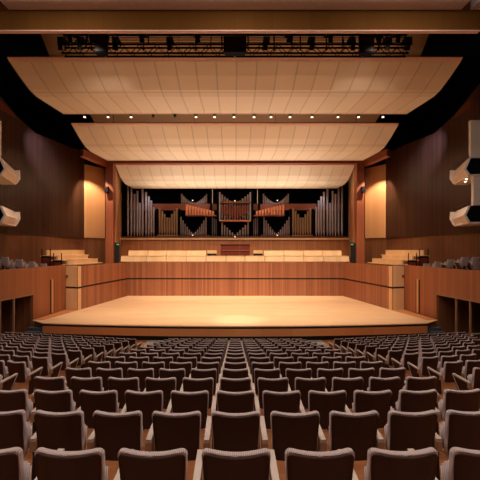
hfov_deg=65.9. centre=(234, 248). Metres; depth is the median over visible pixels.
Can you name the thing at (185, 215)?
shelf
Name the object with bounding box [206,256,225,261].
bench
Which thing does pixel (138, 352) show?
seat
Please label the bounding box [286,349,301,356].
seat
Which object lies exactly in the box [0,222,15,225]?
panel
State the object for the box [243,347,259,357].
seat
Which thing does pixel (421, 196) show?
wall
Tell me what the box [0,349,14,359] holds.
seat
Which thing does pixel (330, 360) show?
seat
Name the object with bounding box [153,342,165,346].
seat
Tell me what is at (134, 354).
seat
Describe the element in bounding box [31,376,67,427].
seat
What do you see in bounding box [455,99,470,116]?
wall
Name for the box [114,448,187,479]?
seat
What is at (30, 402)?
seat cushion
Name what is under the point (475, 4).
ceiling strip
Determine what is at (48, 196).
wall
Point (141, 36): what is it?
spotlight
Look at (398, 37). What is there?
spotlight
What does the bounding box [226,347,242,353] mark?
seat
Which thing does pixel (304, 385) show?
seat
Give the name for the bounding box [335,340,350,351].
seat
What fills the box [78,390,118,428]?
seat
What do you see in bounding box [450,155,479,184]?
wall box
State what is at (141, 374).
seat
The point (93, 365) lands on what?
seat
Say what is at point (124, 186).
wall
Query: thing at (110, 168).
column
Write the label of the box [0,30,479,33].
trim
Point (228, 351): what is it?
seat
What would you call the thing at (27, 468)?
seat cushion
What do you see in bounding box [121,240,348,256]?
wall
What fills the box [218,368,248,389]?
seat
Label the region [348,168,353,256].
wall
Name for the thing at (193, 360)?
seat
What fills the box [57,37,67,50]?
spotlight
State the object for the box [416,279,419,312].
door
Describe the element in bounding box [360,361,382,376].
seat
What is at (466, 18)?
ceiling
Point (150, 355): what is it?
seat
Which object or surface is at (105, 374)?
seat
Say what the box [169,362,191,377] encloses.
seat
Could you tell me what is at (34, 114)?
wall
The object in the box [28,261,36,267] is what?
seat
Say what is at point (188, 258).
bench
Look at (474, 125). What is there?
wall
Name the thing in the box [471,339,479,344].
seat
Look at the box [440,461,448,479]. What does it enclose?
seat cushion
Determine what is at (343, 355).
seat
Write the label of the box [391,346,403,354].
seat
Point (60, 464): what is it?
seat
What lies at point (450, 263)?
seat
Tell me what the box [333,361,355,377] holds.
seat
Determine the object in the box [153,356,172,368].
seat
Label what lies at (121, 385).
seat
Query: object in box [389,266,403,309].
wall
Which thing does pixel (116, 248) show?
doorway
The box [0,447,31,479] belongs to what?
seat
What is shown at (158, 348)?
seat
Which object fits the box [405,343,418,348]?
seat
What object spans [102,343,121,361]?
seat
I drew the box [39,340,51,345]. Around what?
seat
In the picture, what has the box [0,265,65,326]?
wall
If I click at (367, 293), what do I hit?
wall
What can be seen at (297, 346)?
seat
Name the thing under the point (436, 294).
trim
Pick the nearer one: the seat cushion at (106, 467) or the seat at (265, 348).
the seat cushion at (106, 467)
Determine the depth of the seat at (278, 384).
5.40 m
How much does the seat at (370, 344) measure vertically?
0.795 m
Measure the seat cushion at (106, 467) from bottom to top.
0.260 m
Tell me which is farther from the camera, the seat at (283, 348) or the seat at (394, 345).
the seat at (394, 345)
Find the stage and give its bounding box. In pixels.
[32,296,437,326]
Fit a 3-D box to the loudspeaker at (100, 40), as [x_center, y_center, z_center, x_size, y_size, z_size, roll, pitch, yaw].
[-5.900,-9.130,16.540,0.560,0.980,0.640,0,0,0]
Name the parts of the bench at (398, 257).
backrest, panel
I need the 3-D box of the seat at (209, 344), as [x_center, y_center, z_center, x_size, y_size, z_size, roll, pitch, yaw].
[-1.126,3.796,13.607,0.535,0.795,0.518,0,0,1]
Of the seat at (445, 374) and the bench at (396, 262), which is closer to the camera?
the seat at (445, 374)
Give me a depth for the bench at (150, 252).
34.39 m
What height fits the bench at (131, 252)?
1.230 m
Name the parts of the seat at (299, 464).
armrest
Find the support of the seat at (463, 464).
on the floor
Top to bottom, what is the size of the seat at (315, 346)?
0.795 m
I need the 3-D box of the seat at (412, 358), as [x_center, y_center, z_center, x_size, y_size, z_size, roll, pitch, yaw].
[4.744,3.220,10.245,0.606,0.795,0.516,0,0,-12]
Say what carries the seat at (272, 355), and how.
on the floor
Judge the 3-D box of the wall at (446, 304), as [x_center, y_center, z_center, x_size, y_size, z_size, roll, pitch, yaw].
[13.103,3.731,21.450,3.013,2.261,0.100,0,0,-4]
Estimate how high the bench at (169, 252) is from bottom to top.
1.230 m
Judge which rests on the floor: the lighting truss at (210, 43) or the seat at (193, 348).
the seat at (193, 348)
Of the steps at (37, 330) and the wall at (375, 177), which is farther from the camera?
the wall at (375, 177)
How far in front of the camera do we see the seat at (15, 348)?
11.43 m
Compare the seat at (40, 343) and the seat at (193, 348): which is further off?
the seat at (40, 343)
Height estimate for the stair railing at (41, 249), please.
1.720 m
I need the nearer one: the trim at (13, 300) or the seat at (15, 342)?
the seat at (15, 342)
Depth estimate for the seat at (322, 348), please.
11.41 m
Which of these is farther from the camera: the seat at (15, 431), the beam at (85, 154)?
the beam at (85, 154)
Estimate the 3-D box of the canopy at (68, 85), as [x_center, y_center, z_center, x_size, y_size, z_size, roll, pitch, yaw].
[0.000,-9.815,21.305,22.560,2.350,6.011,0,0,0]
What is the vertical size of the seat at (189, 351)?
0.795 m
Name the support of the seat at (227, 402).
on the floor
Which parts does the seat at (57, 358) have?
arm panel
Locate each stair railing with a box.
[41,249,50,265]
[53,253,61,265]
[408,253,416,265]
[419,249,428,265]
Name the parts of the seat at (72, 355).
arm panel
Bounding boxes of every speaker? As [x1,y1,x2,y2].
[104,186,108,192]
[361,186,365,192]
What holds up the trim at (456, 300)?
attached to the wall at (458, 283)
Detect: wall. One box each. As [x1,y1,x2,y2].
[0,73,81,149]
[0,96,83,237]
[0,100,14,116]
[0,121,0,157]
[0,234,105,266]
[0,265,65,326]
[1,295,30,332]
[66,266,80,309]
[77,262,126,309]
[82,118,105,168]
[84,164,104,237]
[116,168,121,256]
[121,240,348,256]
[122,181,347,189]
[127,262,342,295]
[343,262,392,309]
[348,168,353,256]
[364,118,387,168]
[364,233,479,270]
[365,164,385,237]
[386,84,479,237]
[388,65,479,149]
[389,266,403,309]
[404,265,479,326]
[439,295,479,332]
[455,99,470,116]
[469,120,479,205]
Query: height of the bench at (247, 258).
1.150 m
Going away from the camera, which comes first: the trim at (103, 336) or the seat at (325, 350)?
the seat at (325, 350)
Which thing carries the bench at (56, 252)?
on the floor
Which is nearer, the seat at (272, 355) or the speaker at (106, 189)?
the seat at (272, 355)
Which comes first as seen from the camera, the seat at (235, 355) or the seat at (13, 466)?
the seat at (13, 466)
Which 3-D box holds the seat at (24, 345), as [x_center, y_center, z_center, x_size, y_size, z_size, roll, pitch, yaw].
[-6.934,3.592,12.658,0.535,0.795,0.518,0,0,12]
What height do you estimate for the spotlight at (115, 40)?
0.588 m
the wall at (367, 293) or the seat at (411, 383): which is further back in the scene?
the wall at (367, 293)
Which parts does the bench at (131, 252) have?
backrest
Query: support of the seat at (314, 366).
on the floor
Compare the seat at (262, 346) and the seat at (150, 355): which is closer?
the seat at (150, 355)
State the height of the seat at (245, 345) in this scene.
0.795 m
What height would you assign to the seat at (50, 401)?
0.795 m
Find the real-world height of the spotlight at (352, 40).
0.586 m
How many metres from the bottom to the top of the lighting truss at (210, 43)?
2.114 m
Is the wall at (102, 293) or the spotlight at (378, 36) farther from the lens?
the wall at (102, 293)
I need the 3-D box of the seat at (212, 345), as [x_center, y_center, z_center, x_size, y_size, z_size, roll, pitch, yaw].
[-0.577,3.607,12.604,0.535,0.795,0.518,0,0,0]
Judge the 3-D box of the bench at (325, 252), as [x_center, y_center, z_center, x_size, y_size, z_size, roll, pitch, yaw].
[9.039,0.735,34.550,1.721,1.230,0.500,0,0,0]
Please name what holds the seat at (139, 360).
on the floor
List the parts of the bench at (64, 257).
panel, backrest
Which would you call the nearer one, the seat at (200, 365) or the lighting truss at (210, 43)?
the seat at (200, 365)
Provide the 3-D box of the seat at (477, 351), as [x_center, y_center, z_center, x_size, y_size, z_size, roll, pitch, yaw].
[6.934,3.220,10.698,0.535,0.795,0.518,0,0,-12]
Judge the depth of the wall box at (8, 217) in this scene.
22.24 m
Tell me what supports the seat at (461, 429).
on the floor
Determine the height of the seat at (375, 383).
0.795 m
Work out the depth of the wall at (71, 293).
24.45 m
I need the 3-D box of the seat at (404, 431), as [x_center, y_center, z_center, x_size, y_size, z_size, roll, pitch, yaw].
[1.618,1.902,3.646,0.535,0.795,0.518,0,0,-1]
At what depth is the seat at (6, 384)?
7.27 m
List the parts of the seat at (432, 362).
arm panel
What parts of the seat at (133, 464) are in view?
armrest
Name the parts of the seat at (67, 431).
leg, armrest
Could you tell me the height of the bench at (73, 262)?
0.960 m
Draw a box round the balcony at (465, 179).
[454,174,479,184]
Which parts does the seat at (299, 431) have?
armrest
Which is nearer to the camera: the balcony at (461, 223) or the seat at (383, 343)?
the seat at (383, 343)
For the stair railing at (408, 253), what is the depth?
25.58 m
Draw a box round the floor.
[0,339,470,479]
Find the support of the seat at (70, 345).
on the floor
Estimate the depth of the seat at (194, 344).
13.38 m
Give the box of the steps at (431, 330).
[425,327,444,335]
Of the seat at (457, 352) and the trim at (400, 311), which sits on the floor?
the seat at (457, 352)
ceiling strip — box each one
[0,0,469,9]
[471,0,479,9]
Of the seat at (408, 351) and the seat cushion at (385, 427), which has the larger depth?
the seat at (408, 351)
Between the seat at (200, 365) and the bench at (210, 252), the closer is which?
the seat at (200, 365)
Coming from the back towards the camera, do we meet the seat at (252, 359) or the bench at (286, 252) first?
the bench at (286, 252)
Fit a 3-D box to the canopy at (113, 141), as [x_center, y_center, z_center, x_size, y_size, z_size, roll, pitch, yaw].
[0.000,-9.295,29.030,22.560,3.390,7.161,0,0,0]
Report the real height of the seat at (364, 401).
0.795 m
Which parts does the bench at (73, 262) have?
backrest, seat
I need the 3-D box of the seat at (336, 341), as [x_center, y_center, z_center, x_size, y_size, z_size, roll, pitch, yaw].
[4.744,4.524,17.255,0.606,0.795,0.516,0,0,-12]
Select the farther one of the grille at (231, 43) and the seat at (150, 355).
the grille at (231, 43)
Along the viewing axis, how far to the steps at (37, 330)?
20.30 m
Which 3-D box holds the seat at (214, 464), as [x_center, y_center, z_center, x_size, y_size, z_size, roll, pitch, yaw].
[-0.029,1.712,2.631,0.535,0.795,0.518,0,0,0]
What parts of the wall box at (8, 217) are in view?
panel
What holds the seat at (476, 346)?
on the floor
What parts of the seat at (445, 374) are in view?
arm panel, armrest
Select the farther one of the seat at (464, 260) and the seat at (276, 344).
the seat at (464, 260)
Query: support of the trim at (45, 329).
on the trim at (103, 336)
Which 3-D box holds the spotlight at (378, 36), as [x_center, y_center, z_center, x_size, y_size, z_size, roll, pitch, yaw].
[6.364,-9.452,16.579,0.307,0.636,0.742,0,0,0]
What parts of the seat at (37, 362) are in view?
arm panel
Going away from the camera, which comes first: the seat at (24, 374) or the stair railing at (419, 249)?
the seat at (24, 374)
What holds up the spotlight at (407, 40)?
hanging from the lighting truss at (210, 43)
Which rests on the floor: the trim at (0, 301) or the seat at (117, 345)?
the seat at (117, 345)
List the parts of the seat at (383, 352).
arm panel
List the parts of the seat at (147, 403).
armrest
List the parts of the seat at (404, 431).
armrest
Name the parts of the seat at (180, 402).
armrest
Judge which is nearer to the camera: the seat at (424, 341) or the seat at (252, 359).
the seat at (252, 359)
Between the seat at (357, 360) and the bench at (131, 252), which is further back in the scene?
the bench at (131, 252)
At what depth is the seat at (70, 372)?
6.44 m
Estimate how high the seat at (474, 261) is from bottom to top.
0.795 m
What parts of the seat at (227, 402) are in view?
armrest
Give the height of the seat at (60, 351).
0.795 m
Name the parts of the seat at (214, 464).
armrest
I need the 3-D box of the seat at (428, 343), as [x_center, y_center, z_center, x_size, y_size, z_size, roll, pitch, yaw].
[6.934,3.779,13.638,0.535,0.795,0.518,0,0,-12]
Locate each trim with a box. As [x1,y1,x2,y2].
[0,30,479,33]
[0,294,33,300]
[0,301,0,333]
[12,299,14,334]
[34,310,76,319]
[35,322,434,328]
[42,326,427,336]
[45,333,424,339]
[77,278,126,288]
[120,238,349,239]
[127,278,342,278]
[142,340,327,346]
[343,278,392,288]
[393,310,435,319]
[436,294,479,302]
[455,299,457,334]
[469,301,471,335]
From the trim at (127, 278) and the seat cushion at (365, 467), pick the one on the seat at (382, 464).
the seat cushion at (365, 467)
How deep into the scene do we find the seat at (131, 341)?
17.05 m
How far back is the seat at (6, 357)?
9.24 m
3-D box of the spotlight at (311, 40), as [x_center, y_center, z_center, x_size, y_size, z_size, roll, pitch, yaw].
[3.400,-9.096,16.524,0.280,0.587,0.632,0,0,0]
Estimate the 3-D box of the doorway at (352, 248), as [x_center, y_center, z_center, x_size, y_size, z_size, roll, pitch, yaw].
[11.105,0.550,34.760,0.510,2.300,0.080,0,0,0]
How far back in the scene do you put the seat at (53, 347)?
12.18 m
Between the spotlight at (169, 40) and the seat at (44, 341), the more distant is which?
the spotlight at (169, 40)
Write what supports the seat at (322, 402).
on the floor
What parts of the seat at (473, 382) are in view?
arm panel, armrest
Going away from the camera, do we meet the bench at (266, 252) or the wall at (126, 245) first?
the bench at (266, 252)
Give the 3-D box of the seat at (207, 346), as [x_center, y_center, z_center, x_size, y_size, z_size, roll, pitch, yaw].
[-1.126,3.607,12.610,0.535,0.795,0.518,0,0,1]
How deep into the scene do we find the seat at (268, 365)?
7.38 m
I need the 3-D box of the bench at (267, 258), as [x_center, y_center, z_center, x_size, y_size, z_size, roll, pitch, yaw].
[3.523,1.175,33.250,1.650,1.150,0.500,0,0,0]
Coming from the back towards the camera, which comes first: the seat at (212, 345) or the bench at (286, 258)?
the bench at (286, 258)
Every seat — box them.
[0,340,10,345]
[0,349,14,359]
[0,354,12,365]
[0,360,7,379]
[0,373,17,389]
[0,389,32,421]
[0,410,31,456]
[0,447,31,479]
[1,257,10,269]
[5,259,14,268]
[5,346,17,354]
[6,360,42,393]
[9,343,20,350]
[12,340,23,346]
[12,355,31,368]
[15,259,24,268]
[16,350,31,360]
[20,347,33,355]
[23,344,35,351]
[25,341,36,347]
[27,339,37,344]
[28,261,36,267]
[29,410,86,479]
[30,356,62,376]
[30,389,75,452]
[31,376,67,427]
[34,351,51,362]
[34,447,107,479]
[35,348,50,356]
[37,344,51,352]
[38,342,51,348]
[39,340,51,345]
[50,352,78,369]
[51,343,64,348]
[51,345,66,351]
[51,349,67,357]
[65,343,76,353]
[65,367,92,389]
[66,346,78,354]
[67,350,91,367]
[71,376,103,410]
[77,342,87,346]
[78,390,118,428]
[79,344,90,349]
[81,347,103,367]
[87,410,142,460]
[88,361,110,376]
[90,342,100,347]
[93,345,112,361]
[96,368,123,390]
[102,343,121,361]
[105,356,124,368]
[108,377,139,408]
[111,342,128,356]
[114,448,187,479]
[115,361,137,377]
[119,340,134,351]
[119,352,136,361]
[120,390,162,428]
[127,338,141,352]
[127,368,153,391]
[129,356,148,368]
[130,349,145,356]
[139,346,153,352]
[140,352,157,361]
[142,361,164,377]
[143,377,175,429]
[145,411,200,460]
[147,344,159,349]
[149,349,164,356]
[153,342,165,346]
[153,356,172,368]
[157,347,171,352]
[159,368,184,390]
[162,352,179,361]
[163,344,176,349]
[166,390,208,428]
[169,349,184,356]
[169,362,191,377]
[174,347,188,352]
[177,357,196,367]
[179,345,192,349]
[180,377,213,408]
[183,343,195,346]
[183,353,200,361]
[188,349,203,356]
[189,368,216,394]
[192,347,206,356]
[193,448,270,479]
[195,362,218,383]
[196,345,208,352]
[199,343,210,349]
[201,357,220,373]
[204,411,259,451]
[205,353,222,366]
[208,350,223,365]
[210,347,224,361]
[211,390,254,448]
[212,345,225,356]
[215,377,250,410]
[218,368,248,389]
[221,362,246,376]
[222,357,244,366]
[224,353,243,361]
[225,350,242,356]
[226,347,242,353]
[242,343,256,350]
[243,345,257,354]
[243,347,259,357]
[244,349,262,361]
[245,353,265,368]
[246,357,269,374]
[247,362,273,384]
[249,368,279,394]
[251,377,288,410]
[254,390,300,448]
[259,343,271,349]
[260,411,319,460]
[261,345,274,352]
[264,347,277,352]
[266,349,281,361]
[269,448,354,479]
[270,353,287,361]
[274,343,286,346]
[274,357,293,368]
[274,362,301,377]
[278,345,290,349]
[280,368,311,390]
[281,347,295,352]
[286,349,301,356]
[288,377,325,408]
[291,352,308,361]
[294,344,306,349]
[298,356,317,368]
[299,347,313,352]
[299,390,346,428]
[305,349,320,356]
[306,361,328,377]
[310,344,323,349]
[311,368,342,391]
[312,352,329,361]
[317,346,330,352]
[317,410,378,460]
[322,356,341,368]
[324,349,340,356]
[325,377,362,429]
[328,338,342,352]
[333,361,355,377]
[334,352,351,361]
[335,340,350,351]
[338,447,437,479]
[341,342,358,356]
[345,356,365,368]
[345,390,391,428]
[347,368,374,390]
[348,343,367,361]
[357,345,376,361]
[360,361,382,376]
[362,376,399,407]
[366,347,388,367]
[369,342,379,347]
[375,410,437,450]
[378,350,402,367]
[378,367,405,389]
[379,344,390,349]
[382,342,392,346]
[390,389,436,411]
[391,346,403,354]
[391,352,419,369]
[393,343,404,353]
[394,376,439,426]
[402,349,418,357]
[403,345,418,351]
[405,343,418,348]
[407,356,439,376]
[407,447,479,479]
[418,340,430,345]
[418,342,431,348]
[418,344,432,352]
[418,351,435,362]
[419,348,434,356]
[427,360,463,393]
[428,261,441,267]
[432,339,442,344]
[433,341,444,347]
[433,410,479,479]
[434,344,446,351]
[435,388,479,452]
[436,347,449,355]
[438,350,453,360]
[438,355,457,368]
[440,259,453,267]
[446,340,457,346]
[449,343,460,350]
[452,346,464,354]
[452,367,479,389]
[454,257,468,268]
[455,349,469,359]
[457,353,476,365]
[459,340,469,345]
[462,342,474,349]
[462,360,479,379]
[466,257,478,269]
[467,345,479,353]
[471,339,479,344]
[472,349,479,359]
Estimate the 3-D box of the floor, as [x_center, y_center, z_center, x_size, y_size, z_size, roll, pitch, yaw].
[0.000,2.325,6.000,26.000,5.073,28.000,0,0,0]
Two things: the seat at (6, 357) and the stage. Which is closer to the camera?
the seat at (6, 357)
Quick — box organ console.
[220,244,250,255]
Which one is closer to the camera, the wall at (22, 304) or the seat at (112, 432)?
the seat at (112, 432)
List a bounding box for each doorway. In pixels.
[114,243,119,262]
[350,243,355,262]
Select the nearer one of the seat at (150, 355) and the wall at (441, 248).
the seat at (150, 355)
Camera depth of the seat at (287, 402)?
4.40 m
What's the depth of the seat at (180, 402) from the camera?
4.40 m
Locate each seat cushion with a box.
[24,461,31,479]
[27,422,31,447]
[28,399,32,419]
[84,422,86,447]
[105,466,107,479]
[364,466,366,479]
[384,422,387,448]
[438,399,442,419]
[439,422,444,447]
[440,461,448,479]
[467,374,471,382]
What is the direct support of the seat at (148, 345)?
on the floor
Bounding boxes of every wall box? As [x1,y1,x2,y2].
[0,155,19,184]
[0,202,19,225]
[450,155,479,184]
[450,202,479,225]
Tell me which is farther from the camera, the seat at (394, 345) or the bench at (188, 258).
the bench at (188, 258)
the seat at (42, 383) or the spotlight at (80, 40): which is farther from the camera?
the spotlight at (80, 40)
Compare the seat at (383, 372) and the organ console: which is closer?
the seat at (383, 372)
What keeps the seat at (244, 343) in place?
on the floor
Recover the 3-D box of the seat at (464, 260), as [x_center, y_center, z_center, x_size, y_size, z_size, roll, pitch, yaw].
[12.266,0.822,20.041,0.535,0.795,0.518,0,0,-12]
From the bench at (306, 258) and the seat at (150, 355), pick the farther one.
the bench at (306, 258)
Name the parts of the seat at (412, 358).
arm panel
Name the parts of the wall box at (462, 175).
panel, panel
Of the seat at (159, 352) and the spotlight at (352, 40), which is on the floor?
the seat at (159, 352)
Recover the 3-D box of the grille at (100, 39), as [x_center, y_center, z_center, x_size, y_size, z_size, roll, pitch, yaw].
[-5.900,-9.130,16.235,0.460,0.880,0.030,0,0,0]
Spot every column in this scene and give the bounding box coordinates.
[106,161,115,263]
[354,161,363,263]
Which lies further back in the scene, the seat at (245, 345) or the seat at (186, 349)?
the seat at (245, 345)
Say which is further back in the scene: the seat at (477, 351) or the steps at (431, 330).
the steps at (431, 330)
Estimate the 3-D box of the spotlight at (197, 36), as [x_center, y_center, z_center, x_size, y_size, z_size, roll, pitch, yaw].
[-1.686,-9.452,16.579,0.308,0.636,0.742,0,0,0]
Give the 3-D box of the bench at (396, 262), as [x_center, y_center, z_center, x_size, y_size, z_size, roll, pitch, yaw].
[11.553,1.240,28.131,0.942,0.960,4.302,0,0,-8]
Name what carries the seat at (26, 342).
on the floor
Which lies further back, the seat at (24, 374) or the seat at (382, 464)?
the seat at (24, 374)
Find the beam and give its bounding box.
[113,161,356,163]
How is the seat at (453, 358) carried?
on the floor
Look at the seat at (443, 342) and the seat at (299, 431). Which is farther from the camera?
the seat at (443, 342)
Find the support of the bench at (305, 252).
on the floor
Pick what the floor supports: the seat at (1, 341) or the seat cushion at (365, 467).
the seat at (1, 341)
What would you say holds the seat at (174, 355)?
on the floor
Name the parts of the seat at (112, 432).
armrest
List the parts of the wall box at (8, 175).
panel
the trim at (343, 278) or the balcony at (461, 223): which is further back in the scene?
the trim at (343, 278)
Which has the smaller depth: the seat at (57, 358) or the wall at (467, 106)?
the seat at (57, 358)
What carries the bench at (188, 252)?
on the floor
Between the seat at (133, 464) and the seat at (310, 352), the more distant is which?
the seat at (310, 352)
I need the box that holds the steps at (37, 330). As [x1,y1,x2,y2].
[25,327,44,335]
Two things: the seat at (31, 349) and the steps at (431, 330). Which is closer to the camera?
the seat at (31, 349)
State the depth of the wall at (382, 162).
34.41 m
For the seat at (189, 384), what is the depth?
5.39 m
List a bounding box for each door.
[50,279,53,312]
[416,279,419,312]
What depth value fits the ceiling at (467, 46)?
26.88 m
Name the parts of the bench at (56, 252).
panel, backrest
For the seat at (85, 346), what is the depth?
13.05 m
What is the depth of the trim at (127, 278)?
31.83 m
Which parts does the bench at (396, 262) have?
seat, backrest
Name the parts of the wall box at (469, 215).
panel, panel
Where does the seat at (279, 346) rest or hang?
on the floor
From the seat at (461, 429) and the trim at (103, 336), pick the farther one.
the trim at (103, 336)
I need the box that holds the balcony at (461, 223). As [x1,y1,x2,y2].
[454,221,479,225]
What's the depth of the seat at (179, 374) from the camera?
6.40 m
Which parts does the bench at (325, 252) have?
backrest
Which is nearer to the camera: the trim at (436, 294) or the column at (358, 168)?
the trim at (436, 294)
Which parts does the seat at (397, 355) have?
arm panel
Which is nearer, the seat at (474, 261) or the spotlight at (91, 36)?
the spotlight at (91, 36)
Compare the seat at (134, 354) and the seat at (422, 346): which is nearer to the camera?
the seat at (134, 354)
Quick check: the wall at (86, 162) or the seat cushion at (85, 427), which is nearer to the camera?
the seat cushion at (85, 427)
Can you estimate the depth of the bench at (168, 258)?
33.05 m
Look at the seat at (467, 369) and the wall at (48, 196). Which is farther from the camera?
the wall at (48, 196)
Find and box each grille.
[95,34,105,50]
[225,37,244,50]
[361,34,372,50]
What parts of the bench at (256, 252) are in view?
seat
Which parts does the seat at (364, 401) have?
armrest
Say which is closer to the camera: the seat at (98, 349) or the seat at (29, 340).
the seat at (98, 349)
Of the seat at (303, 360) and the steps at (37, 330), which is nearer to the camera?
the seat at (303, 360)
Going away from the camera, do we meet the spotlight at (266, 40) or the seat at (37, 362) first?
the seat at (37, 362)
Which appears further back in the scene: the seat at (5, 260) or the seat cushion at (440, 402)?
the seat at (5, 260)
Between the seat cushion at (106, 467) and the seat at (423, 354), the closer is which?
the seat cushion at (106, 467)
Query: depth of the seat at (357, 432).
3.42 m
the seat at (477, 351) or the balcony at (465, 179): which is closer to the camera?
the seat at (477, 351)
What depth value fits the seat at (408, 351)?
11.09 m
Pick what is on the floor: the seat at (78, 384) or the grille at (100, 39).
the seat at (78, 384)
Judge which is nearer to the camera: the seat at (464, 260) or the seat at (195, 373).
the seat at (195, 373)
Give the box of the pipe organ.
[121,185,348,237]
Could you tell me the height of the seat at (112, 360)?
0.795 m
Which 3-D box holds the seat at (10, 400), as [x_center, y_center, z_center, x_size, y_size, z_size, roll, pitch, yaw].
[-2.773,2.091,4.677,0.535,0.795,0.518,0,0,2]
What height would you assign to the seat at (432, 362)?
0.795 m
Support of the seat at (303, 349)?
on the floor
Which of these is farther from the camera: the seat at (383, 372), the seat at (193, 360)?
the seat at (193, 360)
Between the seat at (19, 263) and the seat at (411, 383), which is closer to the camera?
the seat at (411, 383)
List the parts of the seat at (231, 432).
armrest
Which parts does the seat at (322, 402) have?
armrest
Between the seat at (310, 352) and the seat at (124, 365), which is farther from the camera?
the seat at (310, 352)
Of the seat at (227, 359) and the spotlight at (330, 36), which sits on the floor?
the seat at (227, 359)
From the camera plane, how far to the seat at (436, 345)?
12.41 m
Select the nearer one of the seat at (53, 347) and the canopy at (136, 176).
the seat at (53, 347)
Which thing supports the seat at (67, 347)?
on the floor
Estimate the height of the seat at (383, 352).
0.795 m
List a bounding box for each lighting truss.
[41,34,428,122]
[61,34,408,57]
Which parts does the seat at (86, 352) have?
arm panel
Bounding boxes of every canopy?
[7,36,462,113]
[71,114,398,160]
[115,164,354,188]
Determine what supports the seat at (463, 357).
on the floor
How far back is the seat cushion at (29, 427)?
3.63 m
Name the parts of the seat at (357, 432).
arm panel, armrest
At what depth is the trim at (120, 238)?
40.00 m
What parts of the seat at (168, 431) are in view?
armrest, arm panel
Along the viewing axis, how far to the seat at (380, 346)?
13.05 m
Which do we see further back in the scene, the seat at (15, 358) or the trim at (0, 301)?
the trim at (0, 301)
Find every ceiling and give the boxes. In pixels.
[0,0,479,29]
[0,32,479,126]
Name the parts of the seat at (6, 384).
armrest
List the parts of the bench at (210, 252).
seat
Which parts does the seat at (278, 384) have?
armrest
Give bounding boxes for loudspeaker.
[94,34,107,56]
[224,36,245,56]
[358,34,373,56]
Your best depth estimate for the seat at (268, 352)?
10.38 m
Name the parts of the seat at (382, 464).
armrest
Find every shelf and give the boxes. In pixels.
[185,215,216,216]
[220,220,250,221]
[253,215,284,216]
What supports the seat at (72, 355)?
on the floor
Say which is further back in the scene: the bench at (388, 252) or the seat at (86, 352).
the bench at (388, 252)
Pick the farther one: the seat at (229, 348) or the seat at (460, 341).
the seat at (460, 341)
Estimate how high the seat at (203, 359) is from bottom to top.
0.795 m
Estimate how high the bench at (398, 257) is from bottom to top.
1.250 m
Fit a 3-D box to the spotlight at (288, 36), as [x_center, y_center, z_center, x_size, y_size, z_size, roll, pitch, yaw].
[2.400,-9.451,16.579,0.280,0.637,0.742,0,0,0]
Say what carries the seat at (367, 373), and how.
on the floor
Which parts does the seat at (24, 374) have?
armrest, arm panel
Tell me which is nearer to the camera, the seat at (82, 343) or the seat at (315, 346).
the seat at (315, 346)
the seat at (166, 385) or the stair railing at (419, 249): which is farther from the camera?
the stair railing at (419, 249)
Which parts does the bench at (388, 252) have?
backrest, panel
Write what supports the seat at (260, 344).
on the floor
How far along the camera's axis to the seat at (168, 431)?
3.41 m
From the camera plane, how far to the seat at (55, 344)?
13.28 m
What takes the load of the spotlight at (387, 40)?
hanging from the lighting truss at (210, 43)
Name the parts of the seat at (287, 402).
armrest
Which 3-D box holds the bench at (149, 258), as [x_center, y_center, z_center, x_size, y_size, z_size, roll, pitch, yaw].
[-7.046,1.175,33.250,1.739,1.150,0.500,0,0,0]
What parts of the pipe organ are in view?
case post, case post, case post, case post, tall rank frame, tall rank frame, case post, case post, case post, case post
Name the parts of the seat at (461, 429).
leg, armrest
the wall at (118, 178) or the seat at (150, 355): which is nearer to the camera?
the seat at (150, 355)
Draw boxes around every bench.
[40,250,83,265]
[51,255,92,265]
[62,258,102,265]
[121,256,145,262]
[128,250,146,257]
[146,256,165,261]
[147,250,166,255]
[166,256,185,261]
[167,250,185,255]
[186,250,205,255]
[186,256,205,261]
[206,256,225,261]
[207,250,216,255]
[226,256,244,261]
[245,256,264,261]
[253,250,262,255]
[264,250,283,255]
[265,256,283,261]
[284,250,302,255]
[284,256,303,261]
[303,250,322,255]
[304,256,323,261]
[323,250,341,257]
[324,256,348,262]
[367,258,407,265]
[377,255,418,265]
[386,250,429,265]
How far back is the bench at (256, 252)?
34.40 m
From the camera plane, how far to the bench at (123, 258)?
33.08 m
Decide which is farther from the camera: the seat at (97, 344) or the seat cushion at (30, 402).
the seat at (97, 344)
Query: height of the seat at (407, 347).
0.795 m
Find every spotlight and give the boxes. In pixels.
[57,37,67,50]
[67,34,78,42]
[77,37,87,50]
[87,34,93,42]
[112,37,121,50]
[139,34,148,42]
[166,37,173,49]
[193,34,200,42]
[263,37,269,50]
[284,34,290,42]
[307,37,314,49]
[324,34,332,42]
[346,37,355,50]
[374,34,381,42]
[381,37,391,50]
[390,34,401,42]
[401,37,411,49]
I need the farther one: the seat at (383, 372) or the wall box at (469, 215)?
the wall box at (469, 215)
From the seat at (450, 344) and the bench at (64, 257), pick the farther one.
the bench at (64, 257)
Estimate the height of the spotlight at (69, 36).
0.638 m
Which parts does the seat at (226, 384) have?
armrest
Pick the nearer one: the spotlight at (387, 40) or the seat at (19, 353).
the seat at (19, 353)
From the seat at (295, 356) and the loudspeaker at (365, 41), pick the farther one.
the loudspeaker at (365, 41)

